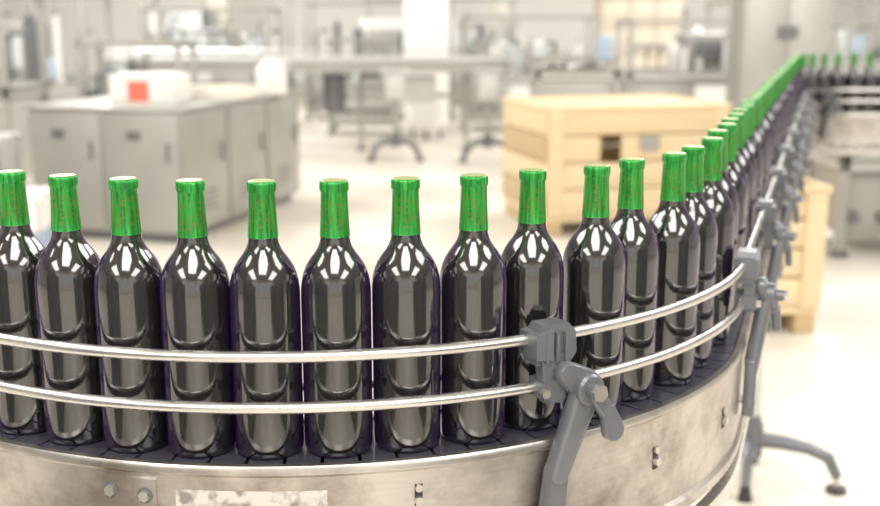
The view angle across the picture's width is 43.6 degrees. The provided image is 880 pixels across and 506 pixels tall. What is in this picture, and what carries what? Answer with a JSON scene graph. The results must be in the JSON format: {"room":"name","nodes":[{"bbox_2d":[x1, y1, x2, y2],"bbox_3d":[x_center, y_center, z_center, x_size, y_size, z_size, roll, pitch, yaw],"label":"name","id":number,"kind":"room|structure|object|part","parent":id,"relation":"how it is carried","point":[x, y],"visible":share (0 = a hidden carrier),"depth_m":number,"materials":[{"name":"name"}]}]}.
{"room":"processing plant","nodes":[
{"label":"processing plant","id":0,"kind":"room"},
{"bbox_2d":[2,0,879,74],"bbox_3d":[0.000,-6.111,23.340,30.000,5.200,0.200,0,12,0],"label":"wall","id":1,"kind":"structure","parent":0,"point":[126,14],"depth_m":23.47,"materials":[{"name":"white paint"}]},
{"bbox_2d":[65,75,310,88],"bbox_3d":[0.000,-3.688,23.722,29.600,0.300,0.060,0,12,0],"label":"baseboard","id":2,"kind":"structure","parent":1,"relation":"attached to","point":[299,80],"depth_m":23.68,"materials":[{"name":"metal"}]},
{"bbox_2d":[25,89,879,505],"bbox_3d":[0.000,-0.172,8.142,34.000,0.100,36.000,0,12,0],"label":"floor","id":3,"kind":"structure","parent":0,"point":[821,387],"depth_m":6.73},
{"bbox_2d":[0,133,21,170],"bbox_3d":[-3.000,-0.379,7.076,0.530,0.750,0.396,0,12,0],"label":"plastic bin","id":4,"kind":"object","parent":3,"relation":"on","point":[9,142],"visible":0.41,"depth_m":7.04,"materials":[{"name":"plastic"}]},
{"bbox_2d":[0,0,50,176],"bbox_3d":[-4.102,-1.395,9.507,1.354,1.725,1.079,0,12,0],"label":"machine","id":5,"kind":"object","parent":3,"relation":"on","point":[14,95],"visible":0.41,"depth_m":9.48,"materials":[{"name":"metal"}]},
{"bbox_2d":[3,0,64,84],"bbox_3d":[-7.275,-3.184,17.204,2.509,2.025,1.279,0,12,0],"label":"machine","id":6,"kind":"object","parent":3,"relation":"on","point":[31,2],"visible":0.08,"depth_m":17.60,"materials":[{"name":"metal"}]},
{"bbox_2d":[33,225,51,247],"bbox_3d":[-2.580,-0.015,6.540,0.530,0.260,0.396,-1,12,-6],"label":"plastic bin","id":7,"kind":"object","parent":3,"relation":"on","point":[44,237],"visible":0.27,"depth_m":6.48,"materials":[{"name":"plastic"}]},
{"bbox_2d":[26,186,50,232],"bbox_3d":[-2.580,-0.255,6.489,0.530,0.220,0.396,-1,12,-6],"label":"plastic bin","id":8,"kind":"object","parent":7,"relation":"on","point":[38,198],"visible":0.52,"depth_m":6.41,"materials":[{"name":"white paint"}]},
{"bbox_2d":[4,0,113,101],"bbox_3d":[-5.183,-2.230,13.317,2.292,1.775,1.179,0,12,0],"label":"machine","id":9,"kind":"object","parent":3,"relation":"on","point":[23,56],"visible":0.44,"depth_m":12.91,"materials":[{"name":"metal"}]},
{"bbox_2d":[74,40,197,98],"bbox_3d":[-2.951,-1.447,10.836,1.060,1.275,0.758,0,12,0],"label":"machine","id":10,"kind":"object","parent":3,"relation":"on","point":[116,64],"visible":0.33,"depth_m":10.56,"materials":[{"name":"metal"}]},
{"bbox_2d":[24,90,299,242],"bbox_3d":[-1.979,-0.724,8.332,1.193,0.902,2.053,3,12,15],"label":"base cabinet","id":11,"kind":"object","parent":3,"relation":"on","point":[227,145],"visible":0.81,"depth_m":7.45,"materials":[{"name":"grey metal"}]},
{"bbox_2d":[107,72,190,104],"bbox_3d":[-2.020,-1.149,7.679,0.470,0.202,0.350,2,12,8],"label":"box","id":12,"kind":"object","parent":11,"relation":"on","point":[131,88],"visible":1,"depth_m":7.52,"materials":[{"name":"white cardboard"}]},
{"bbox_2d":[191,84,256,100],"bbox_3d":[-1.680,-1.188,8.131,0.520,0.090,0.420,3,12,15],"label":"tray","id":13,"kind":"object","parent":11,"relation":"on","point":[215,92],"visible":0.76,"depth_m":7.94,"materials":[{"name":"beige paint"}]},
{"bbox_2d":[256,57,288,94],"bbox_3d":[-1.320,-1.386,8.600,0.238,0.282,0.238,9,15,37],"label":"plastic jug","id":14,"kind":"object","parent":11,"relation":"on","point":[271,76],"visible":1,"depth_m":8.52,"materials":[{"name":"white paint"}]},
{"bbox_2d":[141,8,281,84],"bbox_3d":[-3.062,-2.554,15.201,1.835,1.625,1.058,0,12,0],"label":"machine","id":15,"kind":"object","parent":3,"relation":"on","point":[205,38],"visible":0.41,"depth_m":14.78,"materials":[{"name":"metal"}]},
{"bbox_2d":[140,0,293,89],"bbox_3d":[-3.800,-3.509,18.975,2.458,1.925,1.079,0,12,0],"label":"machine","id":16,"kind":"object","parent":3,"relation":"on","point":[173,20],"visible":0.12,"depth_m":18.62,"materials":[{"name":"metal"}]},
{"bbox_2d":[207,0,231,52],"bbox_3d":[-4.200,-5.545,20.700,0.500,5.190,0.500,0,12,0],"label":"column","id":17,"kind":"structure","parent":3,"relation":"on","point":[222,16],"depth_m":20.73,"materials":[{"name":"beige paint"}]},
{"bbox_2d":[103,49,513,150],"bbox_3d":[-1.498,-1.734,12.528,4.666,1.132,0.764,0,12,0],"label":"table","id":18,"kind":"object","parent":3,"relation":"on","point":[418,88],"visible":0.59,"depth_m":12.18,"materials":[{"name":"metal"}]},
{"bbox_2d":[326,38,400,134],"bbox_3d":[-1.000,-2.192,14.460,0.958,1.225,0.658,0,12,0],"label":"machine","id":19,"kind":"object","parent":3,"relation":"on","point":[377,111],"visible":0.36,"depth_m":14.24,"materials":[{"name":"metal"}]},
{"bbox_2d":[303,2,454,119],"bbox_3d":[-0.900,-2.933,16.746,2.258,1.725,1.079,0,12,0],"label":"machine","id":20,"kind":"object","parent":3,"relation":"on","point":[367,28],"visible":0.44,"depth_m":16.39,"materials":[{"name":"metal"}]},
{"bbox_2d":[367,68,423,161],"bbox_3d":[-0.470,-1.446,11.552,0.597,0.975,0.200,-1,12,-6],"label":"pedestal","id":21,"kind":"object","parent":3,"relation":"on","point":[394,77],"visible":1,"depth_m":11.51,"materials":[{"name":"metal"}]},
{"bbox_2d":[403,0,448,139],"bbox_3d":[-0.170,-2.401,13.700,0.570,1.950,0.570,0,12,0],"label":"tank","id":22,"kind":"object","parent":3,"relation":"on","point":[426,22],"visible":0.77,"depth_m":13.46,"materials":[{"name":"white paint"}]},
{"bbox_2d":[0,86,879,505],"bbox_3d":[1.754,0.041,4.179,7.852,1.132,2.449,-11,16,-42],"label":"conveyor","id":23,"kind":"object","parent":3,"relation":"on","point":[675,445],"visible":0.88,"depth_m":1.29,"materials":[{"name":"metal"}]},
{"bbox_2d":[0,169,45,434],"bbox_3d":[-0.506,0.058,1.329,0.080,0.316,0.080,7,14,29],"label":"wine bottle","id":24,"kind":"object","parent":23,"relation":"on","point":[20,249],"visible":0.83,"depth_m":1.30,"materials":[{"name":"black glass"}]},
{"bbox_2d":[34,173,103,445],"bbox_3d":[-0.433,0.065,1.296,0.080,0.316,0.080,-1,12,-2],"label":"wine bottle","id":25,"kind":"object","parent":23,"relation":"on","point":[65,270],"visible":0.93,"depth_m":1.26,"materials":[{"name":"black glass"}]},
{"bbox_2d":[93,176,167,453],"bbox_3d":[-0.357,0.070,1.272,0.080,0.316,0.080,8,15,34],"label":"wine bottle","id":26,"kind":"object","parent":23,"relation":"on","point":[127,275],"visible":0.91,"depth_m":1.24,"materials":[{"name":"black glass"}]},
{"bbox_2d":[159,178,235,458],"bbox_3d":[-0.278,0.073,1.257,0.080,0.316,0.080,1,12,4],"label":"wine bottle","id":27,"kind":"object","parent":23,"relation":"on","point":[194,285],"visible":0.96,"depth_m":1.23,"materials":[{"name":"black glass"}]},
{"bbox_2d":[229,179,303,459],"bbox_3d":[-0.198,0.074,1.253,0.080,0.316,0.080,-3,12,-14],"label":"wine bottle","id":28,"kind":"object","parent":23,"relation":"on","point":[264,288],"visible":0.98,"depth_m":1.23,"materials":[{"name":"black glass"}]},
{"bbox_2d":[301,178,372,458],"bbox_3d":[-0.118,0.073,1.258,0.080,0.316,0.080,7,14,29],"label":"wine bottle","id":29,"kind":"object","parent":23,"relation":"on","point":[335,283],"visible":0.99,"depth_m":1.23,"materials":[{"name":"black glass"}]},
{"bbox_2d":[371,176,440,452],"bbox_3d":[-0.039,0.070,1.273,0.080,0.316,0.080,-1,12,-5],"label":"wine bottle","id":30,"kind":"object","parent":23,"relation":"on","point":[406,286],"visible":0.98,"depth_m":1.25,"materials":[{"name":"black glass"}]},
{"bbox_3d":[1.791,-0.505,4.119,7.603,0.013,2.209,-10,16,-40],"label":"guide rail","id":31,"kind":"part","parent":23,"relation":"part of","materials":[{"name":"metal"}]},
{"bbox_2d":[440,173,506,444],"bbox_3d":[0.039,0.064,1.298,0.080,0.316,0.080,-6,13,-26],"label":"wine bottle","id":32,"kind":"object","parent":23,"relation":"on","point":[473,276],"visible":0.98,"depth_m":1.27,"materials":[{"name":"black glass"}]},
{"bbox_2d":[501,168,563,430],"bbox_3d":[0.111,0.055,1.343,0.080,0.316,0.080,12,17,44],"label":"wine bottle","id":33,"kind":"object","parent":23,"relation":"on","point":[533,262],"visible":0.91,"depth_m":1.31,"materials":[{"name":"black glass"}]},
{"bbox_2d":[561,164,625,418],"bbox_3d":[0.193,0.046,1.382,0.080,0.316,0.080,-5,13,-22],"label":"wine bottle","id":34,"kind":"object","parent":23,"relation":"on","point":[594,257],"visible":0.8,"depth_m":1.35,"materials":[{"name":"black glass"}]},
{"bbox_2d":[610,157,659,401],"bbox_3d":[0.247,0.033,1.444,0.080,0.316,0.080,4,13,19],"label":"wine bottle","id":35,"kind":"object","parent":23,"relation":"on","point":[639,240],"visible":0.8,"depth_m":1.41,"materials":[{"name":"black glass"}]},
{"bbox_2d":[648,151,699,385],"bbox_3d":[0.314,0.020,1.506,0.080,0.316,0.080,-8,14,-33],"label":"wine bottle","id":36,"kind":"object","parent":23,"relation":"on","point":[676,231],"visible":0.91,"depth_m":1.47,"materials":[{"name":"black glass"}]},
{"bbox_2d":[681,145,717,367],"bbox_3d":[0.357,0.004,1.583,0.080,0.316,0.080,-6,14,-28],"label":"wine bottle","id":37,"kind":"object","parent":23,"relation":"on","point":[697,207],"visible":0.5,"depth_m":1.55,"materials":[{"name":"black glass"}]},
{"bbox_2d":[701,137,734,344],"bbox_3d":[0.411,-0.020,1.693,0.080,0.316,0.080,3,12,15],"label":"wine bottle","id":38,"kind":"object","parent":23,"relation":"on","point":[717,199],"visible":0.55,"depth_m":1.66,"materials":[{"name":"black glass"}]},
{"bbox_2d":[707,129,738,310],"bbox_3d":[0.449,-0.044,1.809,0.080,0.316,0.080,-7,14,-31],"label":"wine bottle","id":39,"kind":"object","parent":23,"relation":"on","point":[727,185],"visible":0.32,"depth_m":1.77,"materials":[{"name":"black glass"}]},
{"bbox_2d":[717,123,746,305],"bbox_3d":[0.492,-0.068,1.919,0.080,0.316,0.080,4,13,20],"label":"wine bottle","id":40,"kind":"object","parent":23,"relation":"on","point":[734,176],"visible":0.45,"depth_m":1.88,"materials":[{"name":"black glass"}]},
{"bbox_2d":[721,117,748,247],"bbox_3d":[0.525,-0.090,2.022,0.080,0.316,0.080,2,12,9],"label":"wine bottle","id":41,"kind":"object","parent":23,"relation":"on","point":[740,168],"visible":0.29,"depth_m":1.99,"materials":[{"name":"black glass"}]},
{"bbox_2d":[728,113,753,242],"bbox_3d":[0.564,-0.111,2.123,0.080,0.316,0.080,7,14,30],"label":"wine bottle","id":42,"kind":"object","parent":23,"relation":"on","point":[743,159],"visible":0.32,"depth_m":2.09,"materials":[{"name":"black glass"}]},
{"bbox_2d":[732,108,757,226],"bbox_3d":[0.599,-0.133,2.226,0.080,0.316,0.080,-5,13,-21],"label":"wine bottle","id":43,"kind":"object","parent":23,"relation":"on","point":[748,153],"visible":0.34,"depth_m":2.19,"materials":[{"name":"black glass"}]},
{"bbox_2d":[738,104,762,247],"bbox_3d":[0.640,-0.155,2.329,0.080,0.316,0.080,4,13,17],"label":"wine bottle","id":44,"kind":"object","parent":23,"relation":"on","point":[752,146],"visible":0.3,"depth_m":2.29,"materials":[{"name":"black glass"}]},
{"bbox_2d":[740,101,763,197],"bbox_3d":[0.673,-0.177,2.433,0.080,0.316,0.080,9,15,36],"label":"wine bottle","id":45,"kind":"object","parent":23,"relation":"on","point":[756,141],"visible":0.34,"depth_m":2.40,"materials":[{"name":"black glass"}]},
{"bbox_2d":[746,97,767,230],"bbox_3d":[0.713,-0.199,2.536,0.080,0.316,0.080,1,12,3],"label":"wine bottle","id":46,"kind":"object","parent":23,"relation":"on","point":[759,136],"visible":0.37,"depth_m":2.50,"materials":[{"name":"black glass"}]},
{"bbox_2d":[749,94,769,190],"bbox_3d":[0.749,-0.221,2.639,0.080,0.316,0.080,-6,13,-25],"label":"wine bottle","id":47,"kind":"object","parent":23,"relation":"on","point":[762,130],"visible":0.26,"depth_m":2.61,"materials":[{"name":"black glass"}]},
{"bbox_2d":[751,91,771,185],"bbox_3d":[0.784,-0.243,2.744,0.080,0.316,0.080,-3,12,-12],"label":"wine bottle","id":48,"kind":"object","parent":23,"relation":"on","point":[764,126],"visible":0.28,"depth_m":2.71,"materials":[{"name":"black glass"}]},
{"bbox_2d":[755,89,774,169],"bbox_3d":[0.824,-0.265,2.846,0.080,0.316,0.080,10,16,40],"label":"wine bottle","id":49,"kind":"object","parent":23,"relation":"on","point":[768,124],"visible":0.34,"depth_m":2.81,"materials":[{"name":"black glass"}]},
{"bbox_2d":[757,86,775,159],"bbox_3d":[0.858,-0.287,2.950,0.080,0.316,0.080,7,14,29],"label":"wine bottle","id":50,"kind":"object","parent":23,"relation":"on","point":[758,87],"visible":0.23,"depth_m":2.92,"materials":[{"name":"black glass"}]},
{"bbox_2d":[761,84,778,192],"bbox_3d":[0.897,-0.309,3.053,0.080,0.316,0.080,-2,12,-8],"label":"wine bottle","id":51,"kind":"object","parent":23,"relation":"on","point":[770,112],"visible":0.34,"depth_m":3.02,"materials":[{"name":"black glass"}]},
{"bbox_2d":[762,82,779,162],"bbox_3d":[0.932,-0.331,3.157,0.080,0.316,0.080,3,12,14],"label":"wine bottle","id":52,"kind":"object","parent":23,"relation":"on","point":[773,111],"visible":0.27,"depth_m":3.12,"materials":[{"name":"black glass"}]},
{"bbox_2d":[764,80,781,160],"bbox_3d":[0.969,-0.353,3.260,0.080,0.316,0.080,7,14,29],"label":"wine bottle","id":53,"kind":"object","parent":23,"relation":"on","point":[774,81],"visible":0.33,"depth_m":3.23,"materials":[{"name":"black glass"}]},
{"bbox_2d":[767,78,783,147],"bbox_3d":[1.008,-0.375,3.363,0.080,0.316,0.080,-11,16,-41],"label":"wine bottle","id":54,"kind":"object","parent":23,"relation":"on","point":[778,107],"visible":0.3,"depth_m":3.33,"materials":[{"name":"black glass"}]},
{"bbox_2d":[770,76,786,166],"bbox_3d":[1.048,-0.397,3.466,0.080,0.316,0.080,-5,13,-21],"label":"wine bottle","id":55,"kind":"object","parent":23,"relation":"on","point":[781,105],"visible":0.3,"depth_m":3.43,"materials":[{"name":"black glass"}]},
{"bbox_2d":[773,73,787,164],"bbox_3d":[1.118,-0.441,3.674,0.080,0.316,0.080,11,16,42],"label":"wine bottle","id":56,"kind":"object","parent":23,"relation":"on","point":[781,74],"visible":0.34,"depth_m":3.64,"materials":[{"name":"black glass"}]},
{"bbox_2d":[775,72,789,135],"bbox_3d":[1.158,-0.463,3.776,0.080,0.316,0.080,0,12,1],"label":"wine bottle","id":57,"kind":"object","parent":23,"relation":"on","point":[783,77],"visible":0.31,"depth_m":3.74,"materials":[{"name":"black glass"}]},
{"bbox_2d":[777,70,791,128],"bbox_3d":[1.197,-0.484,3.879,0.080,0.316,0.080,10,15,38],"label":"wine bottle","id":58,"kind":"object","parent":23,"relation":"on","point":[785,71],"visible":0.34,"depth_m":3.84,"materials":[{"name":"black glass"}]},
{"bbox_2d":[778,69,791,128],"bbox_3d":[1.232,-0.506,3.983,0.080,0.316,0.080,-11,16,-42],"label":"wine bottle","id":59,"kind":"object","parent":23,"relation":"on","point":[778,69],"visible":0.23,"depth_m":3.95,"materials":[{"name":"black glass"}]},
{"bbox_2d":[779,68,792,123],"bbox_3d":[1.267,-0.529,4.087,0.080,0.316,0.080,-7,14,-28],"label":"wine bottle","id":60,"kind":"object","parent":23,"relation":"on","point":[779,68],"visible":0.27,"depth_m":4.06,"materials":[{"name":"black glass"}]},
{"bbox_2d":[782,66,794,126],"bbox_3d":[1.308,-0.550,4.189,0.080,0.316,0.080,4,13,18],"label":"wine bottle","id":61,"kind":"object","parent":23,"relation":"on","point":[788,67],"visible":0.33,"depth_m":4.16,"materials":[{"name":"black glass"}]},
{"bbox_2d":[784,64,796,115],"bbox_3d":[1.381,-0.594,4.396,0.080,0.316,0.080,11,16,41],"label":"wine bottle","id":62,"kind":"object","parent":23,"relation":"on","point":[791,65],"visible":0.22,"depth_m":4.36,"materials":[{"name":"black glass"}]},
{"bbox_2d":[785,62,796,115],"bbox_3d":[1.451,-0.639,4.604,0.080,0.316,0.080,-10,16,-40],"label":"wine bottle","id":63,"kind":"object","parent":23,"relation":"on","point":[785,62],"visible":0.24,"depth_m":4.57,"materials":[{"name":"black glass"}]},
{"bbox_2d":[786,61,797,108],"bbox_3d":[1.488,-0.661,4.708,0.080,0.316,0.080,-2,12,-10],"label":"wine bottle","id":64,"kind":"object","parent":23,"relation":"on","point":[786,61],"visible":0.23,"depth_m":4.68,"materials":[{"name":"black glass"}]},
{"bbox_2d":[788,60,798,106],"bbox_3d":[1.526,-0.682,4.811,0.080,0.316,0.080,7,14,30],"label":"wine bottle","id":65,"kind":"object","parent":23,"relation":"on","point":[788,60],"visible":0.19,"depth_m":4.78,"materials":[{"name":"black glass"}]},
{"bbox_2d":[790,59,800,105],"bbox_3d":[1.566,-0.704,4.913,0.080,0.316,0.080,-10,15,-38],"label":"wine bottle","id":66,"kind":"object","parent":23,"relation":"on","point":[797,80],"visible":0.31,"depth_m":4.88,"materials":[{"name":"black glass"}]},
{"bbox_2d":[791,58,800,105],"bbox_3d":[1.639,-0.748,5.120,0.080,0.316,0.080,3,12,15],"label":"wine bottle","id":67,"kind":"object","parent":23,"relation":"on","point":[791,58],"visible":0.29,"depth_m":5.09,"materials":[{"name":"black glass"}]},
{"bbox_2d":[792,57,801,94],"bbox_3d":[1.676,-0.770,5.224,0.080,0.316,0.080,9,15,35],"label":"wine bottle","id":68,"kind":"object","parent":23,"relation":"on","point":[792,57],"visible":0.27,"depth_m":5.19,"materials":[{"name":"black glass"}]},
{"bbox_2d":[794,55,803,97],"bbox_3d":[1.787,-0.836,5.534,0.080,0.316,0.080,1,12,6],"label":"wine bottle","id":69,"kind":"object","parent":23,"relation":"on","point":[794,55],"visible":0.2,"depth_m":5.50,"materials":[{"name":"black glass"}]},
{"bbox_2d":[798,56,802,97],"bbox_3d":[1.750,-0.814,5.431,0.080,0.316,0.080,1,12,6],"label":"wine bottle","id":70,"kind":"object","parent":23,"relation":"on","point":[799,56],"visible":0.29,"depth_m":5.40,"materials":[{"name":"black glass"}]},
{"bbox_2d":[796,54,805,91],"bbox_3d":[1.821,-0.853,5.611,0.080,0.316,0.080,1,12,5],"label":"wine bottle","id":71,"kind":"object","parent":23,"relation":"on","point":[796,54],"visible":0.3,"depth_m":5.58,"materials":[{"name":"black glass"}]},
{"bbox_2d":[802,54,810,90],"bbox_3d":[1.871,-0.867,5.680,0.080,0.316,0.080,-7,14,-31],"label":"wine bottle","id":72,"kind":"object","parent":23,"relation":"on","point":[804,56],"visible":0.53,"depth_m":5.64,"materials":[{"name":"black glass"}]},
{"bbox_2d":[808,54,818,109],"bbox_3d":[1.934,-0.879,5.736,0.080,0.316,0.080,-1,12,-4],"label":"wine bottle","id":73,"kind":"object","parent":23,"relation":"on","point":[814,85],"visible":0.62,"depth_m":5.70,"materials":[{"name":"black glass"}]},
{"bbox_2d":[817,53,830,114],"bbox_3d":[2.009,-0.888,5.778,0.080,0.316,0.080,0,12,-1],"label":"wine bottle","id":74,"kind":"object","parent":23,"relation":"on","point":[824,74],"visible":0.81,"depth_m":5.74,"materials":[{"name":"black glass"}]},
{"bbox_2d":[830,53,844,113],"bbox_3d":[2.090,-0.893,5.803,0.080,0.316,0.080,7,14,29],"label":"wine bottle","id":75,"kind":"object","parent":23,"relation":"on","point":[837,74],"visible":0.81,"depth_m":5.77,"materials":[{"name":"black glass"}]},
{"bbox_2d":[842,53,859,113],"bbox_3d":[2.176,-0.895,5.811,0.080,0.316,0.080,-11,16,-42],"label":"wine bottle","id":76,"kind":"object","parent":23,"relation":"on","point":[852,75],"visible":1,"depth_m":5.79,"materials":[{"name":"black glass"}]},
{"bbox_2d":[858,53,876,113],"bbox_3d":[2.262,-0.895,5.811,0.080,0.316,0.080,-5,13,-23],"label":"wine bottle","id":77,"kind":"object","parent":23,"relation":"on","point":[868,78],"visible":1,"depth_m":5.79,"materials":[{"name":"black glass"}]},
{"bbox_2d":[874,71,879,113],"bbox_3d":[2.348,-0.895,5.811,0.080,0.316,0.080,4,13,17],"label":"wine bottle","id":78,"kind":"object","parent":23,"relation":"on","point":[877,94],"visible":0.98,"depth_m":5.81,"materials":[{"name":"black glass"}]},
{"bbox_2d":[363,0,519,98],"bbox_3d":[0.026,-3.525,19.289,2.711,1.825,1.058,0,12,0],"label":"machine","id":79,"kind":"object","parent":3,"relation":"on","point":[473,28],"visible":0.19,"depth_m":18.95,"materials":[{"name":"metal"}]},
{"bbox_2d":[459,68,502,162],"bbox_3d":[0.500,-1.425,11.454,0.597,0.975,0.200,1,12,6],"label":"pedestal","id":80,"kind":"object","parent":3,"relation":"on","point":[487,77],"visible":0.84,"depth_m":11.40,"materials":[{"name":"metal"}]},
{"bbox_2d":[493,2,509,40],"bbox_3d":[1.200,-5.545,20.700,0.500,5.190,0.500,0,12,0],"label":"column","id":81,"kind":"structure","parent":3,"relation":"on","point":[499,8],"depth_m":20.74,"materials":[{"name":"beige paint"}]},
{"bbox_2d":[459,15,600,131],"bbox_3d":[1.200,-2.463,15.016,1.858,1.525,1.058,0,12,0],"label":"machine","id":82,"kind":"object","parent":3,"relation":"on","point":[516,82],"visible":0.46,"depth_m":14.62,"materials":[{"name":"metal"}]},
{"bbox_2d":[530,36,620,145],"bbox_3d":[1.300,-1.445,10.723,0.858,1.318,0.679,0,12,0],"label":"station","id":83,"kind":"object","parent":3,"relation":"on","point":[563,79],"visible":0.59,"depth_m":10.39,"materials":[{"name":"metal"}]},
{"bbox_2d":[502,94,732,236],"bbox_3d":[1.261,-0.678,8.134,1.380,0.895,1.058,-3,12,-14],"label":"wooden crate","id":84,"kind":"object","parent":3,"relation":"on","point":[558,135],"visible":0.75,"depth_m":7.63,"materials":[{"name":"brown wood"}]},
{"bbox_2d":[592,0,681,80],"bbox_3d":[3.000,-3.178,16.909,1.200,2.135,1.000,0,12,0],"label":"machine","id":85,"kind":"object","parent":3,"relation":"on","point":[610,11],"visible":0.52,"depth_m":16.38,"materials":[{"name":"brown metal"}]},
{"bbox_2d":[615,19,729,102],"bbox_3d":[2.900,-2.023,13.065,1.558,1.475,1.058,0,12,0],"label":"machine","id":86,"kind":"object","parent":3,"relation":"on","point":[696,64],"visible":0.54,"depth_m":12.62,"materials":[{"name":"metal"}]},
{"bbox_2d":[679,8,701,31],"bbox_3d":[4.025,-3.511,18.985,2.509,1.925,1.058,0,12,0],"label":"machine","id":87,"kind":"object","parent":3,"relation":"on","point":[685,14],"visible":0.03,"depth_m":18.51,"materials":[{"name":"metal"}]},
{"bbox_2d":[725,0,833,112],"bbox_3d":[3.450,-1.877,11.235,0.900,1.950,0.540,0,12,0],"label":"tall cabinet","id":88,"kind":"object","parent":3,"relation":"on","point":[764,35],"visible":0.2,"depth_m":10.93,"materials":[{"name":"metal"}]},
{"bbox_2d":[705,0,879,80],"bbox_3d":[4.900,-2.621,15.278,2.258,1.725,1.279,0,12,0],"label":"machine","id":89,"kind":"object","parent":3,"relation":"on","point":[842,38],"visible":0.16,"depth_m":14.78,"materials":[{"name":"metal"}]},
{"bbox_2d":[767,177,832,334],"bbox_3d":[1.500,-0.008,5.414,0.610,0.715,0.558,-1,12,-6],"label":"wooden crate","id":90,"kind":"object","parent":3,"relation":"on","point":[803,279],"visible":0.2,"depth_m":5.18,"materials":[{"name":"brown wood"}]},
{"bbox_2d":[803,102,879,258],"bbox_3d":[3.350,-0.516,7.251,1.758,0.945,0.858,0,12,0],"label":"machine","id":91,"kind":"object","parent":3,"relation":"on","point":[854,202],"visible":0.44,"depth_m":6.92,"materials":[{"name":"metal"}]},
{"bbox_2d":[853,4,879,66],"bbox_3d":[8.200,-3.343,18.192,2.458,1.925,1.079,0,12,0],"label":"machine","id":92,"kind":"object","parent":3,"relation":"on","point":[877,27],"visible":0.1,"depth_m":17.65,"materials":[{"name":"metal"}]}
]}

